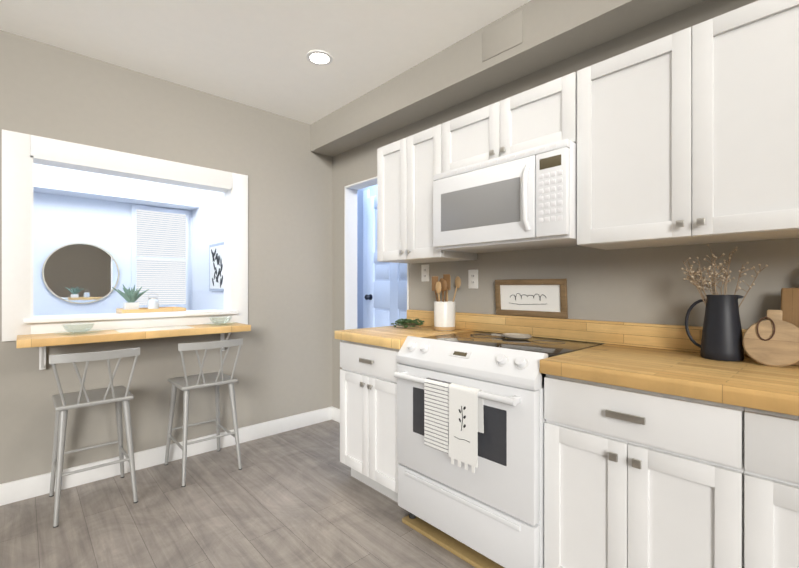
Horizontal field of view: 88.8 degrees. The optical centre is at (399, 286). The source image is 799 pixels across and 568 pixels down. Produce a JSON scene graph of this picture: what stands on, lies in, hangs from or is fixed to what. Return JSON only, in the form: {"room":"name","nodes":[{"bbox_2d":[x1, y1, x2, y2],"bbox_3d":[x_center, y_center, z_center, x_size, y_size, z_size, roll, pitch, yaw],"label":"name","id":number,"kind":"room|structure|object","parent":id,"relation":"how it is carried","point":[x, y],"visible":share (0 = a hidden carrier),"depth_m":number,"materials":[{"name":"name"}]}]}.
{"room":"kitchen","nodes":[
{"label":"kitchen","id":0,"kind":"room"},
{"bbox_2d":[33,164,223,315],"bbox_3d":[-2.141,-0.105,2.387,3.470,2.570,0.004,0,0,-43],"label":"wall","id":1,"kind":"structure","parent":0,"point":[72,206],"depth_m":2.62,"materials":[{"name":"paint"}]},
{"bbox_2d":[42,243,119,303],"bbox_3d":[-3.616,-0.155,4.654,0.700,0.700,0.020,0,0,-43],"label":"round mirror","id":2,"kind":"object","parent":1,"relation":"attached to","point":[81,273],"visible":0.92,"depth_m":4.64,"materials":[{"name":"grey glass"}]},
{"bbox_2d":[131,205,188,307],"bbox_3d":[-3.034,-0.361,5.188,0.640,1.280,0.030,0,0,-43],"label":"window","id":3,"kind":"structure","parent":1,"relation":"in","point":[160,252],"depth_m":5.19,"materials":[{"name":"white plastic"}]},
{"bbox_2d":[209,242,223,290],"bbox_3d":[-2.086,-0.226,4.688,0.025,0.550,0.550,0,0,-43],"label":"picture","id":4,"kind":"object","parent":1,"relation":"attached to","point":[216,267],"visible":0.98,"depth_m":4.69,"materials":[{"name":"paper"}]},
{"bbox_2d":[0,30,331,483],"bbox_3d":[-2.331,-0.105,2.128,4.600,2.570,0.120,0,0,-43],"label":"wall","id":5,"kind":"structure","parent":0,"point":[283,368],"depth_m":2.81,"materials":[{"name":"paint"}]},
{"bbox_2d":[2,129,247,341],"bbox_3d":[-1.692,-0.278,2.700,1.345,1.145,0.185,0,0,-43],"label":"trim","id":6,"kind":"structure","parent":5,"relation":"attached to","point":[22,153],"depth_m":2.46,"materials":[{"name":"white wood"}]},
{"bbox_2d":[39,333,229,369],"bbox_3d":[-1.592,0.388,2.574,1.018,0.160,0.194,0,0,-43],"label":"shelf bracket","id":7,"kind":"object","parent":5,"relation":"attached to","point":[42,358],"visible":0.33,"depth_m":2.30,"materials":[{"name":"grey metal"}]},
{"bbox_2d":[16,322,250,347],"bbox_3d":[-1.566,0.286,2.538,1.190,0.042,0.284,0,0,-43],"label":"bar shelf","id":8,"kind":"object","parent":7,"relation":"on","point":[40,340],"visible":0.92,"depth_m":2.33,"materials":[{"name":"brown wood"}]},
{"bbox_2d":[53,323,101,334],"bbox_3d":[-1.817,0.237,2.309,0.224,0.054,0.224,0,0,-43],"label":"glass plate","id":9,"kind":"object","parent":8,"relation":"on","point":[87,325],"visible":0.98,"depth_m":2.30,"materials":[{"name":"clear glass"}]},
{"bbox_2d":[114,325,193,332],"bbox_3d":[-1.535,0.263,2.563,0.400,0.003,0.220,0,0,-43],"label":"placemat","id":10,"kind":"object","parent":8,"relation":"on","point":[151,329],"visible":0.96,"depth_m":2.56,"materials":[{"name":"white fabric"}]},
{"bbox_2d":[207,316,234,325],"bbox_3d":[-1.245,0.237,2.838,0.224,0.054,0.224,0,0,-43],"label":"glass plate","id":11,"kind":"object","parent":8,"relation":"on","point":[220,322],"visible":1,"depth_m":2.86,"materials":[{"name":"glass"}]},
{"bbox_2d":[0,406,335,505],"bbox_3d":[-2.274,1.123,2.088,4.570,0.115,0.016,0,0,-43],"label":"baseboard","id":12,"kind":"structure","parent":5,"relation":"attached to","point":[23,489],"depth_m":2.68,"materials":[{"name":"white wood"}]},
{"bbox_2d":[0,420,474,567],"bbox_3d":[-1.112,1.210,1.266,5.460,0.060,8.640,0,0,-43],"label":"floor","id":13,"kind":"structure","parent":0,"point":[301,497],"depth_m":2.07,"materials":[{"name":"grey wood"}]},
{"bbox_2d":[49,347,139,527],"bbox_3d":[-1.702,0.758,2.266,0.384,0.843,0.428,0,0,-43],"label":"stool","id":14,"kind":"object","parent":13,"relation":"on","point":[119,396],"visible":1,"depth_m":2.18,"materials":[{"name":"metal"}]},
{"bbox_2d":[33,309,214,316],"bbox_3d":[-2.036,0.692,2.951,1.550,0.975,0.630,0,0,-43],"label":"countertop","id":15,"kind":"structure","parent":13,"relation":"on","point":[102,313],"depth_m":3.03,"materials":[{"name":"white"}]},
{"bbox_2d":[116,307,185,313],"bbox_3d":[-1.915,0.184,3.152,0.420,0.040,0.260,0,0,-43],"label":"wood tray","id":16,"kind":"object","parent":15,"relation":"on","point":[147,310],"visible":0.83,"depth_m":3.06,"materials":[{"name":"brown wood"}]},
{"bbox_2d":[112,285,148,309],"bbox_3d":[-2.011,0.085,3.061,0.247,0.212,0.158,0,0,-43],"label":"potted plant","id":17,"kind":"object","parent":16,"relation":"on","point":[132,296],"visible":0.88,"depth_m":3.04,"materials":[{"name":"green plant"}]},
{"bbox_2d":[148,293,158,308],"bbox_3d":[-1.918,0.118,3.176,0.076,0.147,0.076,0,0,-43],"label":"glass jar","id":18,"kind":"object","parent":16,"relation":"on","point":[153,302],"visible":0.71,"depth_m":3.15,"materials":[{"name":"white glass"}]},
{"bbox_2d":[164,338,242,486],"bbox_3d":[-1.288,0.758,2.672,0.384,0.843,0.428,0,0,-43],"label":"stool","id":19,"kind":"object","parent":13,"relation":"on","point":[186,384],"visible":1,"depth_m":2.61,"materials":[{"name":"metal"}]},
{"bbox_2d":[340,340,399,501],"bbox_3d":[0.040,0.750,2.482,0.636,0.861,0.568,0,0,-43],"label":"base cabinet","id":20,"kind":"object","parent":13,"relation":"on","point":[368,417],"visible":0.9,"depth_m":2.28,"materials":[{"name":"white wood"}]},
{"bbox_2d":[335,325,470,348],"bbox_3d":[0.035,0.291,2.484,0.640,0.050,0.581,0,0,-43],"label":"countertop","id":21,"kind":"structure","parent":20,"relation":"on","point":[393,337],"depth_m":2.33,"materials":[{"name":"brown wood"}]},
{"bbox_2d":[391,319,423,328],"bbox_3d":[0.060,0.233,2.624,0.172,0.060,0.241,0,0,-43],"label":"sprigs","id":22,"kind":"object","parent":21,"relation":"on","point":[405,323],"visible":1,"depth_m":2.59,"materials":[{"name":"green plant"}]},
{"bbox_2d":[432,274,460,330],"bbox_3d":[0.277,0.093,2.514,0.167,0.343,0.142,0,0,-43],"label":"utensil crock","id":23,"kind":"object","parent":21,"relation":"on","point":[444,315],"visible":1,"depth_m":2.46,"materials":[{"name":"white ceramic"}]},
{"bbox_2d":[394,331,601,567],"bbox_3d":[0.443,0.715,1.949,0.699,0.929,0.749,0,0,-43],"label":"range","id":24,"kind":"object","parent":13,"relation":"on","point":[471,420],"visible":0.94,"depth_m":1.68,"materials":[{"name":"white metal"}]},
{"bbox_2d":[424,378,450,453],"bbox_3d":[0.171,0.549,1.763,0.043,0.292,0.135,0,0,-43],"label":"towel","id":25,"kind":"object","parent":24,"relation":"hanging from","point":[437,393],"depth_m":1.74,"materials":[{"name":"white fabric"}]},
{"bbox_2d":[449,383,483,472],"bbox_3d":[0.268,0.566,1.656,0.046,0.328,0.145,0,0,-43],"label":"towel","id":26,"kind":"object","parent":24,"relation":"hanging from","point":[466,417],"depth_m":1.63,"materials":[{"name":"fabric"}]},
{"bbox_2d":[491,333,531,338],"bbox_3d":[0.581,0.255,2.130,0.120,0.018,0.228,0,0,-43],"label":"spoon rest","id":27,"kind":"object","parent":24,"relation":"on","point":[516,336],"visible":1,"depth_m":2.11,"materials":[{"name":"stone"}]},
{"bbox_2d":[544,374,707,567],"bbox_3d":[0.973,0.750,1.491,0.610,0.860,0.632,0,0,-43],"label":"base cabinet","id":28,"kind":"object","parent":13,"relation":"on","point":[635,478],"depth_m":1.31,"materials":[{"name":"white wood"}]},
{"bbox_2d":[540,344,798,415],"bbox_3d":[1.357,0.291,1.053,0.640,0.050,1.797,0,0,-43],"label":"countertop","id":29,"kind":"structure","parent":28,"relation":"on","point":[747,382],"depth_m":1.28,"materials":[{"name":"brown wood"}]},
{"bbox_2d":[681,244,767,360],"bbox_3d":[1.200,0.053,1.514,0.145,0.425,0.246,0,0,-43],"label":"pitcher vase","id":30,"kind":"object","parent":29,"relation":"on","point":[722,338],"visible":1,"depth_m":1.48,"materials":[{"name":"black ceramic"}]},
{"bbox_2d":[742,310,798,366],"bbox_3d":[1.267,0.173,1.381,0.069,0.189,0.162,0,0,-43],"label":"round cutting board","id":31,"kind":"object","parent":29,"relation":"on","point":[772,340],"visible":1,"depth_m":1.38,"materials":[{"name":"wood"}]},
{"bbox_2d":[781,288,798,365],"bbox_3d":[1.411,0.090,1.362,0.104,0.354,0.203,0,0,-43],"label":"rectangular cutting board","id":32,"kind":"object","parent":29,"relation":"on","point":[790,303],"visible":0.54,"depth_m":1.41,"materials":[{"name":"brown wood"}]},
{"bbox_2d":[708,401,798,567],"bbox_3d":[1.302,0.750,1.136,0.610,0.860,0.579,0,0,-43],"label":"base cabinet","id":33,"kind":"object","parent":13,"relation":"on","point":[753,454],"depth_m":1.08,"materials":[{"name":"white wood"}]},
{"bbox_2d":[0,0,530,124],"bbox_3d":[-1.112,-1.420,1.265,5.460,0.060,8.640,0,0,-43],"label":"ceiling","id":34,"kind":"structure","parent":0,"point":[252,53],"depth_m":2.27,"materials":[{"name":"paint"}]},
{"bbox_2d":[306,50,332,65],"bbox_3d":[-0.484,-1.387,2.472,0.156,0.006,0.156,0,0,-43],"label":"recessed light","id":35,"kind":"object","parent":34,"relation":"in","point":[319,57],"visible":1,"depth_m":2.46,"materials":[{"name":"white plastic"}]},
{"bbox_2d":[311,0,705,156],"bbox_3d":[1.217,-1.275,1.511,0.224,0.230,5.600,0,0,-43],"label":"soffit beam","id":36,"kind":"structure","parent":34,"relation":"attached to","point":[530,37],"depth_m":2.21,"materials":[{"name":"paint"}]},
{"bbox_2d":[357,185,376,328],"bbox_3d":[-0.149,-0.105,3.789,0.620,2.570,2.540,0,0,-43],"label":"wall","id":37,"kind":"structure","parent":0,"point":[373,190],"depth_m":4.36,"materials":[{"name":"paint"}]},
{"bbox_2d":[363,190,406,327],"bbox_3d":[-0.094,0.083,3.925,0.112,2.186,0.925,0,0,-43],"label":"hall door","id":38,"kind":"structure","parent":37,"relation":"in","point":[384,293],"depth_m":4.09,"materials":[{"name":"paint"}]},
{"bbox_2d":[332,0,798,408],"bbox_3d":[1.303,-0.105,1.672,0.120,2.570,5.720,0,0,-43],"label":"wall","id":39,"kind":"structure","parent":0,"point":[650,285],"depth_m":1.95,"materials":[{"name":"paint"}]},
{"bbox_2d":[344,176,408,329],"bbox_3d":[-0.158,0.159,3.253,0.128,2.042,0.789,0,0,-43],"label":"door frame","id":40,"kind":"structure","parent":39,"relation":"attached to","point":[350,256],"depth_m":3.52,"materials":[{"name":"white wood"}]},
{"bbox_2d":[421,264,428,281],"bbox_3d":[0.176,-0.095,2.796,0.008,0.116,0.072,0,0,-43],"label":"electrical outlet plate","id":41,"kind":"object","parent":39,"relation":"attached to","point":[424,273],"visible":1,"depth_m":2.80,"materials":[{"name":"white plastic"}]},
{"bbox_2d":[377,124,476,263],"bbox_3d":[0.163,-0.535,2.574,0.330,0.740,0.558,0,0,-43],"label":"upper cabinet","id":42,"kind":"object","parent":39,"relation":"attached to","point":[406,167],"depth_m":2.45,"materials":[{"name":"white wood"}]},
{"bbox_2d":[468,269,477,288],"bbox_3d":[0.451,-0.048,2.499,0.008,0.116,0.072,0,0,-43],"label":"electrical outlet plate","id":43,"kind":"object","parent":39,"relation":"attached to","point":[472,279],"visible":1,"depth_m":2.50,"materials":[{"name":"white plastic"}]},
{"bbox_2d":[441,72,576,172],"bbox_3d":[0.607,-0.757,2.094,0.330,0.295,0.745,0,0,-43],"label":"upper cabinet","id":44,"kind":"object","parent":39,"relation":"attached to","point":[546,113],"depth_m":1.93,"materials":[{"name":"white wood"}]},
{"bbox_2d":[433,139,577,253],"bbox_3d":[0.562,-0.404,2.054,0.449,0.404,0.739,0,0,-43],"label":"microwave","id":45,"kind":"object","parent":44,"relation":"attached to","point":[523,200],"visible":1,"depth_m":1.87,"materials":[{"name":"white plastic"}]},
{"bbox_2d":[495,279,567,318],"bbox_3d":[0.699,0.059,2.200,0.032,0.200,0.415,0,0,-43],"label":"sign frame","id":46,"kind":"object","parent":39,"relation":"attached to","point":[534,297],"visible":1,"depth_m":2.18,"materials":[{"name":"wood"}]},
{"bbox_2d":[407,309,750,357],"bbox_3d":[1.126,0.213,1.752,0.032,0.104,3.137,0,0,-43],"label":"backsplash strip","id":47,"kind":"object","parent":39,"relation":"attached to","point":[664,336],"visible":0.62,"depth_m":1.98,"materials":[{"name":"brown wood"}]},
{"bbox_2d":[577,0,798,249],"bbox_3d":[1.154,-0.540,1.501,0.330,0.730,0.865,0,0,-43],"label":"upper cabinet","id":48,"kind":"object","parent":39,"relation":"attached to","point":[688,136],"depth_m":1.41,"materials":[{"name":"white wood"}]}
]}

